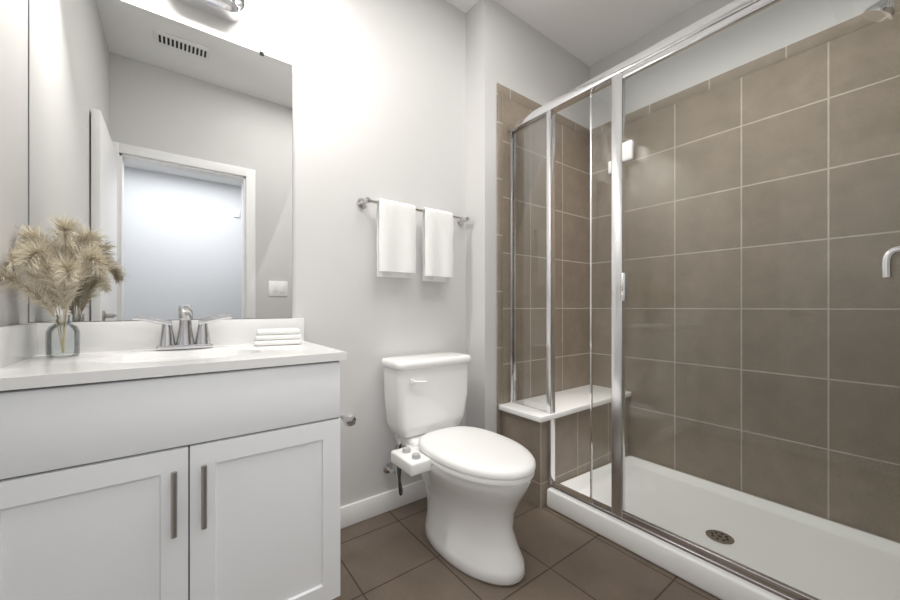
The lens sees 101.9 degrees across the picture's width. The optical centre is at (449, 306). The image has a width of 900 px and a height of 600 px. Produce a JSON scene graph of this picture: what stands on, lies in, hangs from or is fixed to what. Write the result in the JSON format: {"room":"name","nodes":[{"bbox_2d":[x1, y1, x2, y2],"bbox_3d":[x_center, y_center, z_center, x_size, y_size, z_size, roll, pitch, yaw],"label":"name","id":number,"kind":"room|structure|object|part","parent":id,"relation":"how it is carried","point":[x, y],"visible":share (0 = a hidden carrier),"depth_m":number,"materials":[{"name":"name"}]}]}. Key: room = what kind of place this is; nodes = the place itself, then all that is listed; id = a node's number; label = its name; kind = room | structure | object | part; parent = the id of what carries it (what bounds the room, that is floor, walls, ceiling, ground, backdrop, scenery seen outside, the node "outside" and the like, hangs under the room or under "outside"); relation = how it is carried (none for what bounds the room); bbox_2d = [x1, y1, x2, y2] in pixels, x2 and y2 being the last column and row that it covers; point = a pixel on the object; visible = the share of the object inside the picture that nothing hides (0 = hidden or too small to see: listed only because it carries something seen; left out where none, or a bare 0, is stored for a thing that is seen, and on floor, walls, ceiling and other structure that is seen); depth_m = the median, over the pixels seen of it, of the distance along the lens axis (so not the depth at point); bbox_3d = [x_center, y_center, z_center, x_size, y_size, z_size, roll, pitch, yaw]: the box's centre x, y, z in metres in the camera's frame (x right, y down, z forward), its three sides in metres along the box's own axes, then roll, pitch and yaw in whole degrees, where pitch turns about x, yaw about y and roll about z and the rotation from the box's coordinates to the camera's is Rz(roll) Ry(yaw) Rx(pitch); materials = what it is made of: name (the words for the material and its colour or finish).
{"room":"bathroom","nodes":[
{"label":"bathroom","id":0,"kind":"room"},
{"bbox_2d":[0,0,27,325],"bbox_3d":[-0.807,-0.360,0.269,0.235,2.820,2.000,0,0,-37],"label":"wall","id":1,"kind":"structure","parent":0,"point":[13,113],"depth_m":1.03,"materials":[{"name":"grey paint"}]},
{"bbox_2d":[28,0,465,506],"bbox_3d":[-0.740,-0.360,1.646,2.000,2.820,0.120,0,0,-37],"label":"wall","id":2,"kind":"structure","parent":0,"point":[378,98],"depth_m":1.81,"materials":[{"name":"grey paint"}]},
{"bbox_2d":[29,0,291,321],"bbox_3d":[-1.000,-0.509,1.367,0.771,1.113,0.009,0,0,-37],"label":"mirror","id":3,"kind":"object","parent":2,"relation":"attached to","point":[160,151],"visible":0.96,"depth_m":1.33,"materials":[{"name":"silver glass"}]},
{"bbox_2d":[28,318,304,355],"bbox_3d":[-0.977,0.101,1.376,0.818,0.101,0.020,0,0,-37],"label":"backsplash","id":4,"kind":"structure","parent":2,"relation":"attached to","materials":[{"name":"white stone"}]},
{"bbox_2d":[176,0,291,21],"bbox_3d":[-0.917,-1.280,1.358,0.600,0.280,0.188,0,0,-37],"label":"vanity light","id":5,"kind":"object","parent":2,"relation":"attached to","point":[229,10],"visible":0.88,"depth_m":1.42,"materials":[{"name":"silver metal"}]},
{"bbox_2d":[340,479,426,528],"bbox_3d":[-0.281,1.000,1.909,0.952,0.100,0.013,0,0,-37],"label":"baseboard","id":6,"kind":"structure","parent":2,"relation":"attached to","point":[365,509],"depth_m":1.85,"materials":[{"name":"white paint"}]},
{"bbox_2d":[357,197,469,281],"bbox_3d":[-0.160,-0.338,1.949,0.672,0.396,0.093,0,0,-37],"label":"towel rail","id":7,"kind":"object","parent":2,"relation":"attached to","point":[396,239],"visible":1,"depth_m":1.87,"materials":[{"name":"silver metal"}]},
{"bbox_3d":[-0.411,-0.510,1.767,0.052,0.052,0.080,0,0,-37],"label":"post","id":8,"kind":"part","parent":7,"relation":"part of","materials":[{"name":"silver metal"}]},
{"bbox_2d":[376,198,415,278],"bbox_3d":[-0.269,-0.341,1.844,0.205,0.381,0.058,0,0,-37],"label":"towel","id":9,"kind":"object","parent":7,"relation":"hanging from","point":[396,221],"depth_m":1.82,"materials":[{"name":"white fabric"}]},
{"bbox_2d":[421,207,453,281],"bbox_3d":[-0.066,-0.336,1.998,0.185,0.391,0.058,0,0,-37],"label":"towel","id":10,"kind":"object","parent":7,"relation":"hanging from","point":[437,225],"depth_m":1.97,"materials":[{"name":"white fabric"}]},
{"bbox_3d":[0.084,-0.510,2.140,0.052,0.052,0.080,0,0,-37],"label":"post","id":11,"kind":"part","parent":7,"relation":"part of","materials":[{"name":"silver metal"}]},
{"bbox_2d":[332,497,719,599],"bbox_3d":[0.869,1.080,0.592,3.300,0.060,3.900,0,0,-37],"label":"floor","id":12,"kind":"structure","parent":0,"point":[393,554],"depth_m":1.47,"materials":[{"name":"tile"}]},
{"bbox_2d":[0,305,355,599],"bbox_3d":[-0.801,0.520,1.186,0.871,1.059,0.536,0,0,-37],"label":"bathroom vanity","id":13,"kind":"object","parent":12,"relation":"on","point":[185,456],"visible":1,"depth_m":0.98,"materials":[{"name":"white paint"}]},
{"bbox_3d":[-0.857,0.669,0.864,0.386,0.591,0.019,0,0,-37],"label":"door","id":14,"kind":"part","parent":13,"relation":"part of","materials":[{"name":"white paint"}]},
{"bbox_2d":[0,340,346,395],"bbox_3d":[-0.827,0.212,1.177,0.818,0.125,0.519,0,0,-37],"label":"countertop","id":15,"kind":"structure","parent":13,"relation":"on","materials":[{"name":"white stone"}]},
{"bbox_2d":[0,211,116,357],"bbox_3d":[-1.097,-0.068,1.022,0.251,0.433,0.291,0,0,-37],"label":"vase","id":16,"kind":"object","parent":15,"relation":"on","point":[66,271],"visible":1,"depth_m":1.06,"materials":[{"name":"clear glass"}]},
{"bbox_3d":[-1.169,0.086,1.103,0.072,0.124,0.072,0,0,-37],"label":"glass","id":17,"kind":"part","parent":16,"relation":"part of","materials":[{"name":"clear glass"}]},
{"bbox_2d":[131,305,232,350],"bbox_3d":[-0.919,0.070,1.270,0.290,0.158,0.155,0,0,-37],"label":"faucet","id":18,"kind":"object","parent":15,"relation":"on","point":[185,341],"depth_m":1.29,"materials":[{"name":"silver metal"}]},
{"bbox_2d":[254,328,301,345],"bbox_3d":[-0.690,0.118,1.464,0.170,0.061,0.110,0,0,-29],"label":"hand towel","id":19,"kind":"object","parent":15,"relation":"on","point":[277,336],"visible":0.96,"depth_m":1.42,"materials":[{"name":"white fabric"}]},
{"bbox_3d":[-0.711,0.505,0.941,0.014,0.166,0.036,0,0,-37],"label":"handle","id":20,"kind":"part","parent":13,"relation":"part of","materials":[{"name":"silver metal"}]},
{"bbox_3d":[-0.660,0.505,0.979,0.014,0.166,0.036,0,0,-37],"label":"handle","id":21,"kind":"part","parent":13,"relation":"part of","materials":[{"name":"silver metal"}]},
{"bbox_3d":[-0.536,0.669,1.105,0.410,0.591,0.019,0,0,-37],"label":"door","id":22,"kind":"part","parent":13,"relation":"part of","materials":[{"name":"white paint"}]},
{"bbox_2d":[381,352,535,585],"bbox_3d":[0.024,0.651,1.647,0.511,0.798,0.791,0,0,-37],"label":"toilet","id":23,"kind":"object","parent":12,"relation":"on","point":[476,480],"visible":1,"depth_m":1.52,"materials":[{"name":"white ceramic"}]},
{"bbox_3d":[-0.283,0.830,1.830,0.018,0.032,0.012,0,0,-37],"label":"stop handle","id":24,"kind":"part","parent":23,"relation":"part of","materials":[{"name":"silver metal"}]},
{"bbox_3d":[-0.189,0.622,1.589,0.038,0.017,0.038,0,0,-37],"label":"bidet knob","id":25,"kind":"part","parent":23,"relation":"part of","materials":[{"name":"grey plastic"}]},
{"bbox_3d":[-0.141,0.622,1.525,0.038,0.017,0.038,0,0,-37],"label":"bidet knob","id":26,"kind":"part","parent":23,"relation":"part of","materials":[{"name":"grey plastic"}]},
{"bbox_3d":[-0.143,0.353,1.721,0.067,0.016,0.024,0,0,-37],"label":"lever","id":27,"kind":"part","parent":23,"relation":"part of","materials":[{"name":"white plastic"}]},
{"bbox_3d":[-0.116,0.464,1.883,0.430,0.337,0.189,0,0,-37],"label":"tank","id":28,"kind":"part","parent":23,"relation":"part of","materials":[{"name":"white ceramic"}]},
{"bbox_3d":[0.060,0.853,1.649,0.376,0.394,0.725,0,0,-37],"label":"bowl","id":29,"kind":"part","parent":23,"relation":"part of","materials":[{"name":"white ceramic"}]},
{"bbox_3d":[0.114,0.643,1.577,0.380,0.022,0.563,0,0,-37],"label":"seat","id":30,"kind":"part","parent":23,"relation":"part of","materials":[{"name":"white plastic"}]},
{"bbox_3d":[0.114,0.612,1.577,0.386,0.035,0.571,0,0,-37],"label":"lid","id":31,"kind":"part","parent":23,"relation":"part of","materials":[{"name":"white plastic"}]},
{"bbox_2d":[499,0,899,599],"bbox_3d":[1.199,-0.095,1.668,0.933,2.290,1.815,0,0,-37],"label":"shower","id":32,"kind":"object","parent":12,"relation":"on","point":[720,542],"visible":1,"depth_m":1.55,"materials":[{"name":"white plastic"}]},
{"bbox_3d":[0.537,-0.043,1.946,0.040,1.985,0.030,0,0,-37],"label":"post","id":33,"kind":"part","parent":32,"relation":"part of","materials":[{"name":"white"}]},
{"bbox_3d":[0.761,-0.087,1.592,0.036,0.125,0.024,0,0,-37],"label":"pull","id":34,"kind":"part","parent":32,"relation":"part of","materials":[{"name":"silver metal"}]},
{"bbox_3d":[1.001,0.942,1.330,0.052,0.019,1.513,0,0,-37],"label":"sill","id":35,"kind":"part","parent":32,"relation":"part of","materials":[{"name":"silver metal"}]},
{"bbox_2d":[466,0,588,432],"bbox_3d":[0.629,-0.360,2.571,1.300,2.820,0.290,0,0,-37],"label":"wall","id":36,"kind":"structure","parent":0,"point":[505,47],"depth_m":2.13,"materials":[{"name":"grey paint"}]},
{"bbox_2d":[497,94,502,434],"bbox_3d":[0.290,-0.092,2.128,0.045,2.284,0.011,0,0,-37],"label":"trim","id":37,"kind":"structure","parent":36,"relation":"attached to","point":[499,255],"depth_m":2.12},
{"bbox_2d":[497,83,589,138],"bbox_3d":[0.647,-1.266,2.397,0.939,0.065,0.011,0,0,-37],"label":"trim","id":38,"kind":"structure","parent":36,"relation":"attached to","point":[516,97],"depth_m":2.29,"materials":[{"name":"brown tile"}]},
{"bbox_2d":[503,96,589,403],"bbox_3d":[0.669,-0.092,2.414,0.905,2.284,0.010,0,0,-37],"label":"tile","id":39,"kind":"structure","parent":36,"relation":"attached to","point":[572,258],"depth_m":2.45,"materials":[{"name":"brown tile"}]},
{"bbox_2d":[445,0,703,66],"bbox_3d":[0.869,-1.800,0.592,3.300,0.060,3.900,0,0,-37],"label":"ceiling","id":40,"kind":"structure","parent":0,"point":[589,33],"depth_m":2.24,"materials":[{"name":"white paint"}]},
{"bbox_2d":[589,0,898,542],"bbox_3d":[1.773,-0.360,1.918,0.260,2.820,2.130,0,0,-37],"label":"wall","id":41,"kind":"structure","parent":0,"point":[697,12],"depth_m":2.09,"materials":[{"name":"grey paint"}]},
{"bbox_2d":[593,13,899,542],"bbox_3d":[1.578,-0.122,1.953,0.010,2.224,1.820,0,0,-37],"label":"tile","id":42,"kind":"structure","parent":41,"relation":"attached to","point":[602,272],"depth_m":1.85,"materials":[{"name":"brown tile"}]},
{"bbox_2d":[593,0,899,136],"bbox_3d":[1.577,-1.266,1.952,0.011,0.065,1.820,0,0,-37],"label":"trim","id":43,"kind":"structure","parent":41,"relation":"attached to","point":[835,32],"depth_m":1.91,"materials":[{"name":"brown tile"}]}
]}

